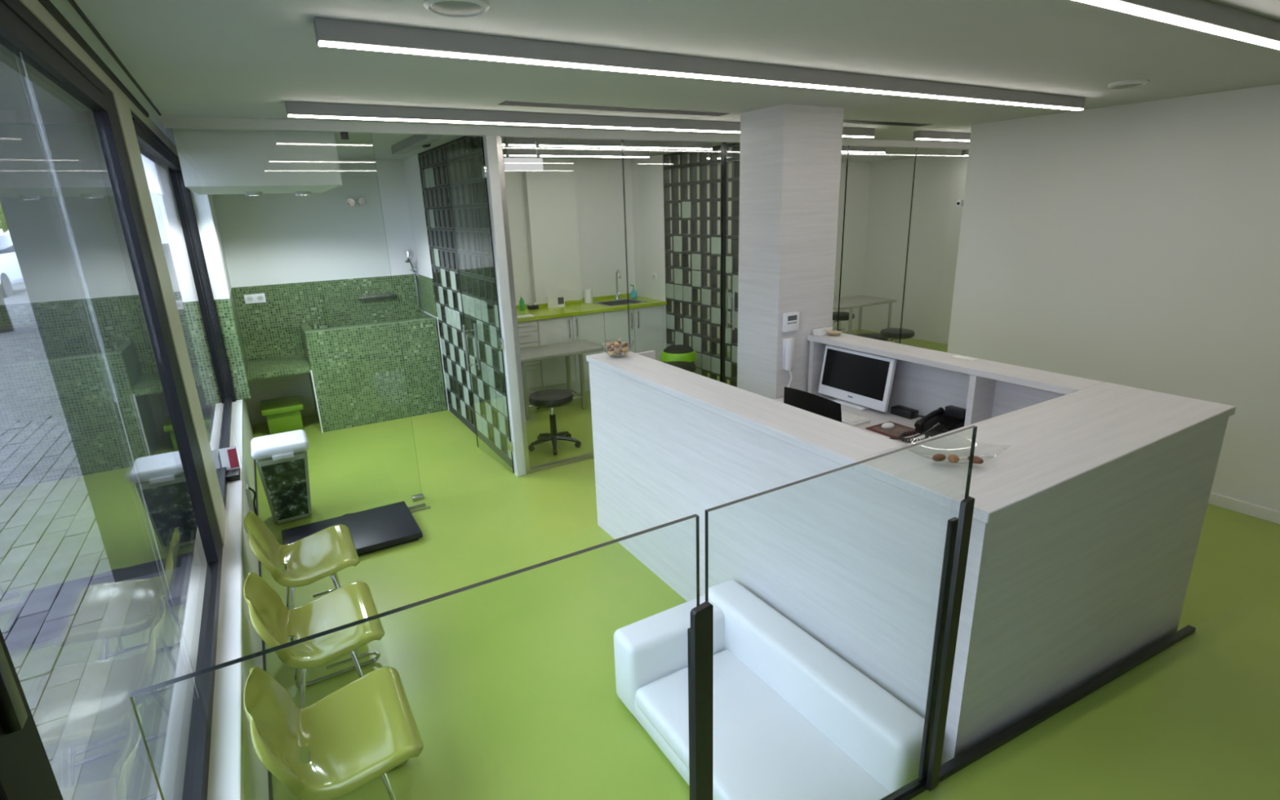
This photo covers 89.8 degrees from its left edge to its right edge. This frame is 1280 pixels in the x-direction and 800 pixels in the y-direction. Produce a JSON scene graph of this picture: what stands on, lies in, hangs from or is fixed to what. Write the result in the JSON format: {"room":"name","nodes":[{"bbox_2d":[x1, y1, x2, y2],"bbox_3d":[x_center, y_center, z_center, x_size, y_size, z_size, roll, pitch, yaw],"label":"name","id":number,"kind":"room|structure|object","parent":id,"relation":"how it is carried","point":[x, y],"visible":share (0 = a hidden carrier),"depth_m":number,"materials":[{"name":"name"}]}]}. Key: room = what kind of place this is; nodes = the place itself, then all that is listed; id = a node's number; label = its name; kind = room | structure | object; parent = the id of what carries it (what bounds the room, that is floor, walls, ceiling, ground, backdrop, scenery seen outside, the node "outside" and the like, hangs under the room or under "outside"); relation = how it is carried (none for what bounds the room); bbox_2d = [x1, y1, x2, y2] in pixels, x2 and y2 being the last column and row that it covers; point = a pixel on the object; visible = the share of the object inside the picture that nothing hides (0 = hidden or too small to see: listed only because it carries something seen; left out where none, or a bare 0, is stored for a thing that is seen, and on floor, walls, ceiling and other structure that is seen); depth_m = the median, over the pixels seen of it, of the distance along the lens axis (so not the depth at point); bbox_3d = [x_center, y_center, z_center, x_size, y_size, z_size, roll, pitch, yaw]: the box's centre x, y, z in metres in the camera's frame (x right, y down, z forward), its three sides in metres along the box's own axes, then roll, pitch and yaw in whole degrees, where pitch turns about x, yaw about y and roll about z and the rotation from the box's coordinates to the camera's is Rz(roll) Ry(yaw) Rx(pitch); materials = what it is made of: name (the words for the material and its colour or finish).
{"room":"veterinary clinic","nodes":[
{"label":"veterinary clinic","id":0,"kind":"room"},
{"bbox_2d":[111,80,226,546],"bbox_3d":[-2.068,-0.308,2.792,0.090,1.955,0.400,-11,19,-29],"label":"wall","id":1,"kind":"structure","parent":0,"point":[121,100],"depth_m":2.75,"materials":[{"name":"beige paint"}]},
{"bbox_2d":[19,0,177,155],"bbox_3d":[-1.489,-0.940,1.537,0.090,0.065,7.700,-11,19,-29],"label":"trim","id":2,"kind":"structure","parent":1,"relation":"attached to","point":[34,6],"depth_m":1.91,"materials":[{"name":"beige paint"}]},
{"bbox_2d":[37,0,160,117],"bbox_3d":[-0.964,-0.767,0.822,0.063,0.020,5.900,-11,19,-29],"label":"trim","id":3,"kind":"structure","parent":1,"relation":"attached to","point":[51,8],"depth_m":1.99,"materials":[{"name":"black metal"}]},
{"bbox_2d":[189,189,231,299],"bbox_3d":[-3.667,-1.456,5.362,0.220,1.125,1.100,-11,19,-29],"label":"wall","id":4,"kind":"structure","parent":0,"point":[203,204],"depth_m":5.00,"materials":[{"name":"white paint"}]},
{"bbox_2d":[213,288,251,399],"bbox_3d":[-3.636,-0.521,5.645,0.222,0.830,1.094,-11,19,-29],"label":"wall tiles","id":5,"kind":"structure","parent":4,"relation":"attached to","point":[232,299],"depth_m":5.51,"materials":[{"name":"green tile"}]},
{"bbox_2d":[214,298,251,399],"bbox_3d":[-3.303,-0.404,5.218,0.102,0.830,0.008,-11,19,-29],"label":"tiled wall","id":6,"kind":"structure","parent":5,"relation":"attached to","point":[224,306],"depth_m":5.21,"materials":[{"name":"green tile"}]},
{"bbox_2d":[247,354,311,380],"bbox_3d":[-3.398,-0.307,5.975,0.560,0.052,0.660,-11,19,-29],"label":"tiled bench","id":7,"kind":"object","parent":5,"relation":"attached to","point":[295,364],"visible":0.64,"depth_m":5.85,"materials":[{"name":"green tile"}]},
{"bbox_2d":[242,399,269,799],"bbox_3d":[-1.648,1.035,2.591,0.154,0.470,8.900,-11,19,-29],"label":"wall","id":8,"kind":"structure","parent":0,"point":[255,774],"depth_m":2.57,"materials":[{"name":"white paint"}]},
{"bbox_2d":[0,629,63,799],"bbox_3d":[-0.721,0.354,0.668,0.124,2.015,0.120,-11,19,-29],"label":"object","id":9,"kind":"structure","parent":8,"relation":"in","point":[26,772],"depth_m":0.69,"materials":[{"name":"black paint"}]},
{"bbox_2d":[0,0,222,799],"bbox_3d":[-1.365,0.038,1.667,0.091,1.890,2.340,-11,19,-29],"label":"window","id":10,"kind":"structure","parent":8,"relation":"in","point":[27,46],"depth_m":2.12,"materials":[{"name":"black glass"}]},
{"bbox_2d":[138,561,189,799],"bbox_3d":[-1.422,1.013,1.940,0.080,0.070,2.400,-11,19,-29],"label":"trim","id":11,"kind":"structure","parent":8,"relation":"attached to","point":[159,739],"depth_m":2.02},
{"bbox_2d":[130,110,235,508],"bbox_3d":[-2.792,-0.611,4.000,0.115,1.890,2.480,-11,19,-29],"label":"window","id":12,"kind":"structure","parent":8,"relation":"in","point":[158,163],"depth_m":3.94,"materials":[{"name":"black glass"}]},
{"bbox_2d":[207,400,243,799],"bbox_3d":[-2.032,0.625,3.134,0.160,0.030,5.260,-11,19,-29],"label":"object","id":13,"kind":"structure","parent":8,"relation":"on","point":[225,762],"depth_m":2.18,"materials":[{"name":"laminate"}]},
{"bbox_2d":[218,446,239,482],"bbox_3d":[-2.370,0.366,3.711,0.085,0.157,0.200,-11,19,-29],"label":"display stand","id":14,"kind":"object","parent":13,"relation":"on","point":[228,455],"visible":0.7,"depth_m":3.73,"materials":[{"name":"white plastic"}]},
{"bbox_2d":[226,448,239,467],"bbox_3d":[-2.372,0.339,3.743,0.042,0.104,0.040,-11,19,-29],"label":"print","id":15,"kind":"object","parent":14,"relation":"on","point":[233,461],"depth_m":3.74},
{"bbox_2d":[253,459,272,799],"bbox_3d":[-2.023,1.036,3.429,0.010,0.012,5.530,-11,19,-29],"label":"baseboard","id":16,"kind":"structure","parent":8,"relation":"attached to","point":[269,774],"depth_m":2.97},
{"bbox_2d":[172,128,342,194],"bbox_3d":[-2.575,-1.599,4.348,0.825,0.340,1.330,-11,19,-29],"label":"ceiling","id":17,"kind":"structure","parent":0,"point":[212,161],"depth_m":3.81,"materials":[{"name":"white paint"}]},
{"bbox_2d":[211,159,415,425],"bbox_3d":[-3.150,-1.085,6.389,1.970,2.455,0.100,-11,19,-29],"label":"wall","id":18,"kind":"structure","parent":0,"point":[267,238],"depth_m":6.25,"materials":[{"name":"white paint"}]},
{"bbox_2d":[231,274,421,360],"bbox_3d":[-3.039,-0.850,6.473,1.720,0.710,0.042,-11,19,-29],"label":"tiles","id":19,"kind":"structure","parent":18,"relation":"attached to","point":[270,329],"depth_m":6.32,"materials":[{"name":"green tile"}]},
{"bbox_2d":[244,293,266,303],"bbox_3d":[-3.625,-0.955,6.048,0.170,0.085,0.014,-11,19,-29],"label":"power outlet","id":20,"kind":"object","parent":19,"relation":"attached to","point":[253,298],"visible":1,"depth_m":6.04,"materials":[{"name":"white plastic"}]},
{"bbox_2d":[401,153,448,409],"bbox_3d":[-2.138,-1.155,6.511,0.070,2.455,0.700,-11,19,-29],"label":"wall","id":21,"kind":"structure","parent":0,"point":[411,166],"depth_m":6.31,"materials":[{"name":"white paint"}]},
{"bbox_2d":[404,249,424,312],"bbox_3d":[-2.347,-1.136,6.690,0.148,0.833,0.180,-11,19,-29],"label":"shower","id":22,"kind":"object","parent":21,"relation":"attached to","point":[410,260],"visible":0.83,"depth_m":6.65,"materials":[{"name":"silver metal"}]},
{"bbox_2d":[416,274,437,316],"bbox_3d":[-2.165,-1.068,6.511,0.010,0.370,0.688,-11,19,-29],"label":"tiles","id":23,"kind":"structure","parent":21,"relation":"attached to","point":[425,287],"depth_m":6.47,"materials":[{"name":"green tile"}]},
{"bbox_2d":[417,136,512,468],"bbox_3d":[-1.460,-0.849,5.412,0.070,2.455,1.974,-11,19,-29],"label":"glass wall","id":24,"kind":"structure","parent":0,"point":[468,189],"depth_m":5.27,"materials":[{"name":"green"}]},
{"bbox_2d":[444,137,514,473],"bbox_3d":[-1.212,-0.655,4.819,0.115,2.383,0.759,-11,19,-29],"label":"door","id":25,"kind":"structure","parent":24,"relation":"in","point":[484,168],"depth_m":4.82,"materials":[{"name":"clear glass"}]},
{"bbox_2d":[522,157,582,304],"bbox_3d":[-0.953,-1.843,7.058,0.570,1.525,0.110,-11,19,-29],"label":"wall","id":26,"kind":"structure","parent":0,"point":[550,194],"depth_m":7.00,"materials":[{"name":"white paint"}]},
{"bbox_2d":[515,293,630,308],"bbox_3d":[-1.031,-1.073,7.200,2.348,0.035,0.126,-11,19,-29],"label":"backsplash","id":27,"kind":"structure","parent":26,"relation":"attached to","point":[540,305],"depth_m":7.33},
{"bbox_2d":[161,115,969,507],"bbox_3d":[1.089,-1.016,5.688,8.250,2.455,0.107,-11,19,-29],"label":"glass wall","id":28,"kind":"structure","parent":0,"point":[491,135],"depth_m":4.49,"materials":[{"name":"white metal"}]},
{"bbox_2d":[631,154,666,347],"bbox_3d":[0.137,-1.516,7.472,0.070,2.455,0.670,-11,19,-29],"label":"wall","id":29,"kind":"structure","parent":0,"point":[647,173],"depth_m":7.30,"materials":[{"name":"white paint"}]},
{"bbox_2d":[49,0,1279,161],"bbox_3d":[1.810,-1.960,3.955,8.600,0.300,9.000,-11,19,-29],"label":"ceiling","id":30,"kind":"structure","parent":0,"point":[245,59],"depth_m":2.42,"materials":[{"name":"paint"}]},
{"bbox_2d":[391,134,442,154],"bbox_3d":[-1.639,-1.872,4.688,0.115,0.070,1.200,-11,19,-29],"label":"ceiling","id":31,"kind":"structure","parent":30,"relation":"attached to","point":[414,142],"depth_m":4.58,"materials":[{"name":"white paint"}]},
{"bbox_2d":[422,0,489,17],"bbox_3d":[-0.486,-1.045,1.704,0.170,0.022,0.170,-11,19,-29],"label":"ceiling speaker","id":32,"kind":"object","parent":30,"relation":"attached to","point":[454,8],"visible":1,"depth_m":1.69,"materials":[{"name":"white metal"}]},
{"bbox_2d":[431,0,481,14],"bbox_3d":[-0.486,-1.039,1.706,0.143,0.010,0.143,-11,19,-29],"label":"grille","id":33,"kind":"object","parent":32,"relation":"attached to","point":[440,7],"depth_m":1.69,"materials":[{"name":"white metal"}]},
{"bbox_2d":[503,137,543,170],"bbox_3d":[-0.834,-1.768,4.573,0.280,0.255,0.040,-11,19,-29],"label":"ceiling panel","id":34,"kind":"object","parent":30,"relation":"hanging from","point":[510,163],"visible":0.93,"depth_m":4.57,"materials":[{"name":"white metal"}]},
{"bbox_2d":[503,157,543,170],"bbox_3d":[-0.832,-1.687,4.598,0.280,0.085,0.040,-11,19,-29],"label":"lamp","id":35,"kind":"object","parent":34,"relation":"attached to","point":[510,163],"depth_m":4.58,"materials":[{"name":"white plastic"}]},
{"bbox_2d":[502,147,648,157],"bbox_3d":[-0.555,-2.285,5.943,1.470,0.066,0.060,-11,19,-29],"label":"linear light","id":36,"kind":"object","parent":30,"relation":"attached to","point":[522,152],"visible":0.98,"depth_m":5.89,"materials":[{"name":"white plastic"}]},
{"bbox_2d":[503,155,648,157],"bbox_3d":[-0.548,-2.254,5.942,1.466,0.006,0.034,-11,19,-29],"label":"diffuser","id":37,"kind":"object","parent":36,"relation":"attached to","point":[593,156],"depth_m":6.00,"materials":[{"name":"white plastic"}]},
{"bbox_2d":[284,101,875,137],"bbox_3d":[0.064,-1.743,4.060,4.090,0.066,0.060,-11,19,-29],"label":"linear light","id":38,"kind":"object","parent":30,"relation":"attached to","point":[294,108],"visible":1,"depth_m":3.57,"materials":[{"name":"white plastic"}]},
{"bbox_2d":[288,114,874,137],"bbox_3d":[0.071,-1.712,4.060,4.086,0.006,0.034,-11,19,-29],"label":"diffuser","id":39,"kind":"object","parent":38,"relation":"attached to","point":[405,117],"depth_m":3.66,"materials":[{"name":"white plastic"}]},
{"bbox_2d":[501,137,711,149],"bbox_3d":[-0.213,-2.064,5.165,1.930,0.066,0.060,-11,19,-29],"label":"linear light","id":40,"kind":"object","parent":30,"relation":"attached to","point":[513,141],"visible":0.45,"depth_m":5.10,"materials":[{"name":"white plastic"}]},
{"bbox_2d":[502,144,711,149],"bbox_3d":[-0.206,-2.033,5.164,1.926,0.006,0.034,-11,19,-29],"label":"diffuser","id":41,"kind":"object","parent":40,"relation":"attached to","point":[628,146],"depth_m":5.25,"materials":[{"name":"white plastic"}]},
{"bbox_2d":[497,100,733,116],"bbox_3d":[-0.088,-1.644,3.631,1.440,0.002,0.148,-11,19,-29],"label":"ceiling vent","id":42,"kind":"object","parent":30,"relation":"in","point":[508,103],"visible":1,"depth_m":3.58,"materials":[{"name":"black metal"}]},
{"bbox_2d":[313,17,1085,111],"bbox_3d":[0.841,-1.396,2.813,4.100,0.066,0.060,-11,19,-29],"label":"linear light","id":43,"kind":"object","parent":30,"relation":"attached to","point":[330,33],"visible":1,"depth_m":2.30,"materials":[{"name":"white plastic"}]},
{"bbox_2d":[841,146,885,153],"bbox_3d":[1.779,-2.463,6.284,1.770,0.066,0.060,-11,19,-29],"label":"linear light","id":44,"kind":"object","parent":30,"relation":"attached to","point":[844,148],"visible":0.27,"depth_m":6.53,"materials":[{"name":"white plastic"}]},
{"bbox_2d":[843,119,933,126],"bbox_3d":[1.715,-2.005,4.645,1.120,0.002,0.148,-11,19,-29],"label":"ceiling vent","id":45,"kind":"object","parent":30,"relation":"in","point":[845,121],"visible":0.64,"depth_m":4.68,"materials":[{"name":"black metal"}]},
{"bbox_2d":[913,130,970,141],"bbox_3d":[3.443,-2.421,5.959,2.700,0.066,0.060,-11,19,-29],"label":"linear light","id":46,"kind":"object","parent":30,"relation":"attached to","point":[918,135],"visible":0.41,"depth_m":5.42,"materials":[{"name":"white plastic"}]},
{"bbox_2d":[915,137,969,141],"bbox_3d":[3.450,-2.390,5.959,2.696,0.006,0.034,-11,19,-29],"label":"diffuser","id":47,"kind":"object","parent":46,"relation":"attached to","point":[927,139],"depth_m":5.47,"materials":[{"name":"white plastic"}]},
{"bbox_2d":[1107,79,1149,88],"bbox_3d":[2.505,-1.618,3.296,0.170,0.022,0.170,-11,19,-29],"label":"ceiling speaker","id":48,"kind":"object","parent":30,"relation":"attached to","point":[1135,82],"visible":1,"depth_m":3.26,"materials":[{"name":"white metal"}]},
{"bbox_2d":[1068,0,1279,50],"bbox_3d":[1.455,-1.120,1.819,4.100,0.066,0.060,-11,19,-29],"label":"linear light","id":49,"kind":"object","parent":30,"relation":"attached to","point":[1206,16],"visible":1,"depth_m":1.93,"materials":[{"name":"white plastic"}]},
{"bbox_2d":[503,159,871,353],"bbox_3d":[0.615,-1.740,8.169,6.460,2.455,0.100,-11,19,-29],"label":"wall","id":50,"kind":"structure","parent":0,"point":[600,192],"depth_m":7.52,"materials":[{"name":"white paint"}]},
{"bbox_2d":[662,142,740,386],"bbox_3d":[0.743,-1.244,6.491,0.070,2.455,1.709,-11,19,-29],"label":"glass wall","id":51,"kind":"structure","parent":0,"point":[678,290],"depth_m":6.60,"materials":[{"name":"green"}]},
{"bbox_2d":[252,329,1279,799],"bbox_3d":[1.927,0.576,4.733,8.520,0.100,9.000,-11,19,-29],"label":"floor","id":52,"kind":"structure","parent":0,"point":[509,685],"depth_m":3.27,"materials":[{"name":"green plastic"}]},
{"bbox_2d":[250,429,311,524],"bbox_3d":[-2.348,0.517,4.268,0.328,0.541,0.340,-11,19,-29],"label":"trash bin","id":53,"kind":"object","parent":52,"relation":"on","point":[281,459],"visible":1,"depth_m":4.15,"materials":[{"name":"plastic"}]},
{"bbox_2d":[260,395,303,435],"bbox_3d":[-3.408,0.145,6.143,0.345,0.255,0.410,-11,19,-29],"label":"storage box","id":54,"kind":"object","parent":52,"relation":"on","point":[283,415],"visible":0.97,"depth_m":6.01,"materials":[{"name":"green plastic"}]},
{"bbox_2d":[243,511,359,641],"bbox_3d":[-1.601,0.808,3.101,0.435,0.611,0.449,-11,19,-29],"label":"shell chair","id":55,"kind":"object","parent":52,"relation":"on","point":[308,560],"visible":0.95,"depth_m":3.06,"materials":[{"name":"green plastic"}]},
{"bbox_2d":[243,572,385,707],"bbox_3d":[-1.274,0.955,2.571,0.435,0.611,0.449,-11,19,-29],"label":"shell chair","id":56,"kind":"object","parent":52,"relation":"on","point":[270,619],"visible":0.93,"depth_m":2.53,"materials":[{"name":"green plastic"}]},
{"bbox_2d":[243,666,423,799],"bbox_3d":[-0.941,1.105,2.033,0.435,0.611,0.449,-11,19,-29],"label":"shell chair","id":57,"kind":"object","parent":52,"relation":"on","point":[366,729],"visible":1,"depth_m":1.98,"materials":[{"name":"green plastic"}]},
{"bbox_2d":[281,501,430,569],"bbox_3d":[-1.743,0.819,4.046,0.890,0.058,0.595,-11,19,-29],"label":"scale","id":58,"kind":"object","parent":52,"relation":"on","point":[382,527],"visible":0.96,"depth_m":4.01,"materials":[{"name":"rubber"}]},
{"bbox_2d":[299,311,447,432],"bbox_3d":[-2.655,-0.325,6.420,1.168,0.950,0.673,-11,19,-29],"label":"half wall","id":59,"kind":"structure","parent":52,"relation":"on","point":[357,375],"depth_m":6.13,"materials":[{"name":"green tile"}]},
{"bbox_2d":[517,320,542,402],"bbox_3d":[-1.335,-0.429,6.776,0.391,0.863,0.598,-11,19,-29],"label":"base cabinet","id":60,"kind":"object","parent":52,"relation":"on","point":[528,335],"visible":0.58,"depth_m":6.57,"materials":[{"name":"laminate"}]},
{"bbox_2d":[528,389,581,455],"bbox_3d":[-0.745,0.171,5.390,0.435,0.466,0.446,-11,19,-29],"label":"stool","id":61,"kind":"object","parent":52,"relation":"on","point":[546,398],"visible":0.99,"depth_m":5.35,"materials":[{"name":"black plastic"}]},
{"bbox_2d":[537,315,575,394],"bbox_3d":[-0.999,-0.496,6.962,0.381,0.863,0.602,-11,19,-29],"label":"base cabinet","id":62,"kind":"object","parent":52,"relation":"on","point":[556,330],"visible":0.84,"depth_m":6.71,"materials":[{"name":"laminate"}]},
{"bbox_2d":[520,339,605,420],"bbox_3d":[-0.849,-0.204,6.401,0.930,0.615,0.480,-11,19,-29],"label":"exam table","id":63,"kind":"object","parent":52,"relation":"on","point":[566,349],"visible":0.59,"depth_m":6.30,"materials":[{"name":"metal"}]},
{"bbox_2d":[571,311,605,394],"bbox_3d":[-0.672,-0.561,7.146,0.371,0.863,0.602,-11,19,-29],"label":"base cabinet","id":64,"kind":"object","parent":52,"relation":"on","point":[590,326],"visible":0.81,"depth_m":6.88,"materials":[{"name":"laminate"}]},
{"bbox_2d":[603,308,635,352],"bbox_3d":[-0.350,-0.625,7.327,0.371,0.860,0.602,-11,19,-29],"label":"base cabinet","id":65,"kind":"object","parent":52,"relation":"on","point":[616,325],"visible":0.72,"depth_m":7.03,"materials":[{"name":"laminate"}]},
{"bbox_2d":[633,305,663,362],"bbox_3d":[-0.028,-0.689,7.508,0.371,0.860,0.602,-11,19,-29],"label":"base cabinet","id":66,"kind":"object","parent":52,"relation":"on","point":[648,321],"visible":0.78,"depth_m":7.24,"materials":[{"name":"laminate"}]},
{"bbox_2d":[660,344,697,373],"bbox_3d":[0.408,-0.306,6.750,0.390,0.533,0.390,-11,19,-29],"label":"waste bin","id":67,"kind":"object","parent":52,"relation":"on","point":[678,352],"visible":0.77,"depth_m":6.57,"materials":[{"name":"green plastic"}]},
{"bbox_2d":[664,360,696,372],"bbox_3d":[0.358,-0.128,6.281,0.447,0.461,0.427,-11,19,-29],"label":"stool","id":68,"kind":"object","parent":52,"relation":"on","point":[687,366],"visible":0.18,"depth_m":6.16,"materials":[{"name":"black plastic"}]},
{"bbox_2d":[613,579,924,799],"bbox_3d":[0.418,1.113,2.286,0.610,0.365,1.045,-11,19,-29],"label":"sofa","id":69,"kind":"object","parent":52,"relation":"on","point":[793,719],"visible":0.8,"depth_m":2.24,"materials":[{"name":"white leather"}]},
{"bbox_2d":[783,386,841,422],"bbox_3d":[0.993,0.424,3.333,0.534,1.049,0.527,-11,19,-29],"label":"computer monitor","id":70,"kind":"object","parent":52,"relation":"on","point":[803,400],"visible":0.09,"depth_m":3.05,"materials":[{"name":"black plastic"}]},
{"bbox_2d":[832,311,854,331],"bbox_3d":[2.652,-0.914,8.591,0.447,0.501,0.427,-11,19,-29],"label":"stool","id":71,"kind":"object","parent":52,"relation":"on","point":[843,316],"visible":0.26,"depth_m":8.39,"materials":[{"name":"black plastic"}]},
{"bbox_2d":[832,294,896,342],"bbox_3d":[2.783,-0.987,8.547,1.070,0.660,0.600,-11,19,-29],"label":"exam table","id":72,"kind":"object","parent":52,"relation":"on","point":[856,301],"visible":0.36,"depth_m":8.43,"materials":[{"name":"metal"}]},
{"bbox_2d":[880,328,915,343],"bbox_3d":[2.921,-0.558,7.370,0.447,0.501,0.427,-11,19,-29],"label":"stool","id":73,"kind":"object","parent":52,"relation":"on","point":[891,333],"visible":0.36,"depth_m":7.19,"materials":[{"name":"black leather"}]},
{"bbox_2d":[586,333,1235,764],"bbox_3d":[1.026,0.409,3.293,1.624,1.100,2.455,-11,19,-29],"label":"reception desk","id":74,"kind":"object","parent":52,"relation":"on","point":[1091,496],"visible":0.82,"depth_m":2.35,"materials":[{"name":"white wood"}]},
{"bbox_2d":[586,351,906,469],"bbox_3d":[0.307,-0.037,3.003,0.262,0.035,1.995,-11,19,-29],"label":"countertop","id":75,"kind":"structure","parent":74,"relation":"on","point":[843,444],"depth_m":2.65,"materials":[{"name":"white wood"}]},
{"bbox_2d":[841,410,870,426],"bbox_3d":[1.130,0.078,3.752,0.135,0.024,0.420,-11,19,-29],"label":"keyboard","id":76,"kind":"object","parent":74,"relation":"on","point":[847,418],"visible":0.32,"depth_m":3.60,"materials":[{"name":"white plastic"}]},
{"bbox_2d":[817,344,897,412],"bbox_3d":[1.325,-0.134,3.904,0.170,0.331,0.520,-11,19,-29],"label":"monitor","id":77,"kind":"object","parent":74,"relation":"on","point":[860,380],"visible":0.91,"depth_m":3.85,"materials":[{"name":"white plastic"}]},
{"bbox_2d":[865,421,918,438],"bbox_3d":[1.373,0.162,3.478,0.200,0.004,0.210,-11,19,-29],"label":"mouse pad","id":78,"kind":"object","parent":74,"relation":"on","point":[895,433],"visible":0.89,"depth_m":3.47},
{"bbox_2d":[871,423,915,436],"bbox_3d":[1.373,0.160,3.478,0.160,0.001,0.170,-11,19,-29],"label":"picture","id":79,"kind":"object","parent":78,"relation":"on","point":[898,429],"depth_m":3.47},
{"bbox_2d":[890,404,924,419],"bbox_3d":[1.567,0.086,3.641,0.075,0.045,0.294,-11,19,-29],"label":"power adapter","id":80,"kind":"object","parent":74,"relation":"on","point":[898,410],"visible":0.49,"depth_m":3.67,"materials":[{"name":"black plastic"}]},
{"bbox_2d":[899,404,966,443],"bbox_3d":[1.528,0.129,3.353,0.385,0.130,0.190,-11,19,-29],"label":"desk phone","id":81,"kind":"object","parent":74,"relation":"on","point":[951,418],"visible":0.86,"depth_m":3.39,"materials":[{"name":"black plastic"}]},
{"bbox_2d":[807,333,1105,395],"bbox_3d":[1.588,-0.233,3.517,0.222,0.035,1.626,-11,19,-29],"label":"countertop","id":82,"kind":"structure","parent":74,"relation":"on","point":[1058,383],"depth_m":3.29,"materials":[{"name":"white wood"}]},
{"bbox_2d":[854,382,1235,524],"bbox_3d":[1.520,0.128,2.315,1.624,0.035,0.460,-11,19,-29],"label":"countertop","id":83,"kind":"structure","parent":74,"relation":"on","point":[1030,455],"depth_m":2.17,"materials":[{"name":"white wood"}]},
{"bbox_3d":[-1.676,-0.361,6.584,0.396,0.863,0.598,-11,19,-29],"label":"base cabinet","id":84,"kind":"object","parent":52,"relation":"on","visible":0},
{"bbox_2d":[515,293,666,322],"bbox_3d":[-0.884,-0.991,6.968,2.348,0.070,0.698,-11,19,-29],"label":"countertop","id":85,"kind":"structure","parent":84,"relation":"on","point":[572,308],"depth_m":6.98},
{"bbox_2d":[546,295,564,308],"bbox_3d":[-0.935,-1.085,7.079,0.200,0.120,0.062,-11,19,-29],"label":"picture card","id":86,"kind":"object","parent":85,"relation":"on","point":[553,301],"visible":1,"depth_m":7.05,"materials":[{"name":"white paper"}]},
{"bbox_2d":[594,298,644,306],"bbox_3d":[-0.228,-1.035,7.289,0.480,0.150,0.380,-11,19,-29],"label":"sink","id":87,"kind":"object","parent":85,"relation":"in","point":[618,302],"visible":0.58,"depth_m":7.40,"materials":[{"name":"metal"}]},
{"bbox_2d":[600,299,639,305],"bbox_3d":[-0.228,-1.034,7.290,0.436,0.147,0.336,-11,19,-29],"label":"basin","id":88,"kind":"object","parent":87,"relation":"in","point":[618,302],"depth_m":7.41,"materials":[{"name":"metal"}]},
{"bbox_2d":[737,103,844,399],"bbox_3d":[0.960,-0.583,4.254,0.475,2.455,0.390,-11,19,-29],"label":"column","id":89,"kind":"structure","parent":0,"point":[790,155],"depth_m":3.97,"materials":[{"name":"white wood"}]},
{"bbox_2d":[782,337,795,387],"bbox_3d":[0.954,-0.210,4.092,0.090,0.377,0.041,-11,19,-29],"label":"handset","id":90,"kind":"object","parent":89,"relation":"attached to","point":[788,344],"visible":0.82,"depth_m":4.05,"materials":[{"name":"white plastic"}]},
{"bbox_2d":[782,311,799,332],"bbox_3d":[0.946,-0.490,4.021,0.125,0.120,0.022,-11,19,-29],"label":"thermostat","id":91,"kind":"object","parent":89,"relation":"attached to","point":[791,319],"visible":1,"depth_m":4.01,"materials":[{"name":"white plastic"}]},
{"bbox_2d":[861,153,968,344],"bbox_3d":[4.318,-1.901,8.299,0.120,2.455,3.600,-11,19,-29],"label":"wall","id":92,"kind":"structure","parent":0,"point":[940,181],"depth_m":8.96,"materials":[{"name":"white paint"}]},
{"bbox_2d":[910,596,1279,799],"bbox_3d":[1.762,1.392,0.968,4.320,0.538,2.560,-11,19,-29],"label":"floor","id":93,"kind":"structure","parent":0,"point":[1199,718],"depth_m":2.11,"materials":[{"name":"green plastic"}]},
{"bbox_2d":[129,425,1195,799],"bbox_3d":[0.884,0.683,1.764,3.485,1.318,0.046,-11,19,-29],"label":"glass balustrade","id":94,"kind":"object","parent":93,"relation":"on","point":[700,633],"visible":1,"depth_m":1.60,"materials":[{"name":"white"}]},
{"bbox_2d":[946,84,1279,511],"bbox_3d":[3.949,-0.396,3.296,0.140,2.455,5.000,-11,19,-29],"label":"wall","id":95,"kind":"structure","parent":0,"point":[1135,245],"depth_m":4.17,"materials":[{"name":"white paint"}]},
{"bbox_2d":[1208,492,1279,524],"bbox_3d":[3.921,0.757,3.599,0.014,0.075,5.000,-11,19,-29],"label":"baseboard","id":96,"kind":"structure","parent":95,"relation":"attached to","point":[1245,508],"depth_m":3.93,"materials":[{"name":"white paint"}]},
{"label":"outside","id":97,"kind":"structure","parent":0,"visible":0},
{"bbox_2d":[0,291,180,799],"bbox_3d":[-16.854,-4.609,22.731,4.580,0.127,63.000,-11,19,-29],"label":"pavement","id":98,"kind":"structure","parent":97,"point":[79,641],"depth_m":2.65,"materials":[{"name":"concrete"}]},
{"bbox_2d":[0,203,14,333],"bbox_3d":[-9.953,-3.445,9.205,3.896,5.001,3.842,-11,19,-29],"label":"street tree","id":99,"kind":"object","parent":98,"relation":"on","point":[6,324],"visible":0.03,"depth_m":9.81,"materials":[{"name":"green plant"}]},
{"bbox_2d":[0,60,182,582],"bbox_3d":[-2.295,-0.265,2.767,0.320,2.300,0.450,-11,19,-29],"label":"wall pier","id":100,"kind":"object","parent":98,"relation":"on","point":[30,202],"visible":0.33,"depth_m":2.54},
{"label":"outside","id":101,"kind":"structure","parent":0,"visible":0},
{"bbox_2d":[11,280,26,295],"bbox_3d":[-26.884,-2.987,18.798,17.000,0.100,80.000,-11,19,-29],"label":"road","id":102,"kind":"structure","parent":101,"point":[18,287],"depth_m":18.32,"materials":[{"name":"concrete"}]},
{"bbox_2d":[0,228,23,298],"bbox_3d":[-16.355,-3.320,15.693,1.740,1.649,4.442,-11,19,-29],"label":"car","id":103,"kind":"object","parent":102,"relation":"on","point":[11,273],"visible":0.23,"depth_m":15.48,"materials":[{"name":"silver metal"}]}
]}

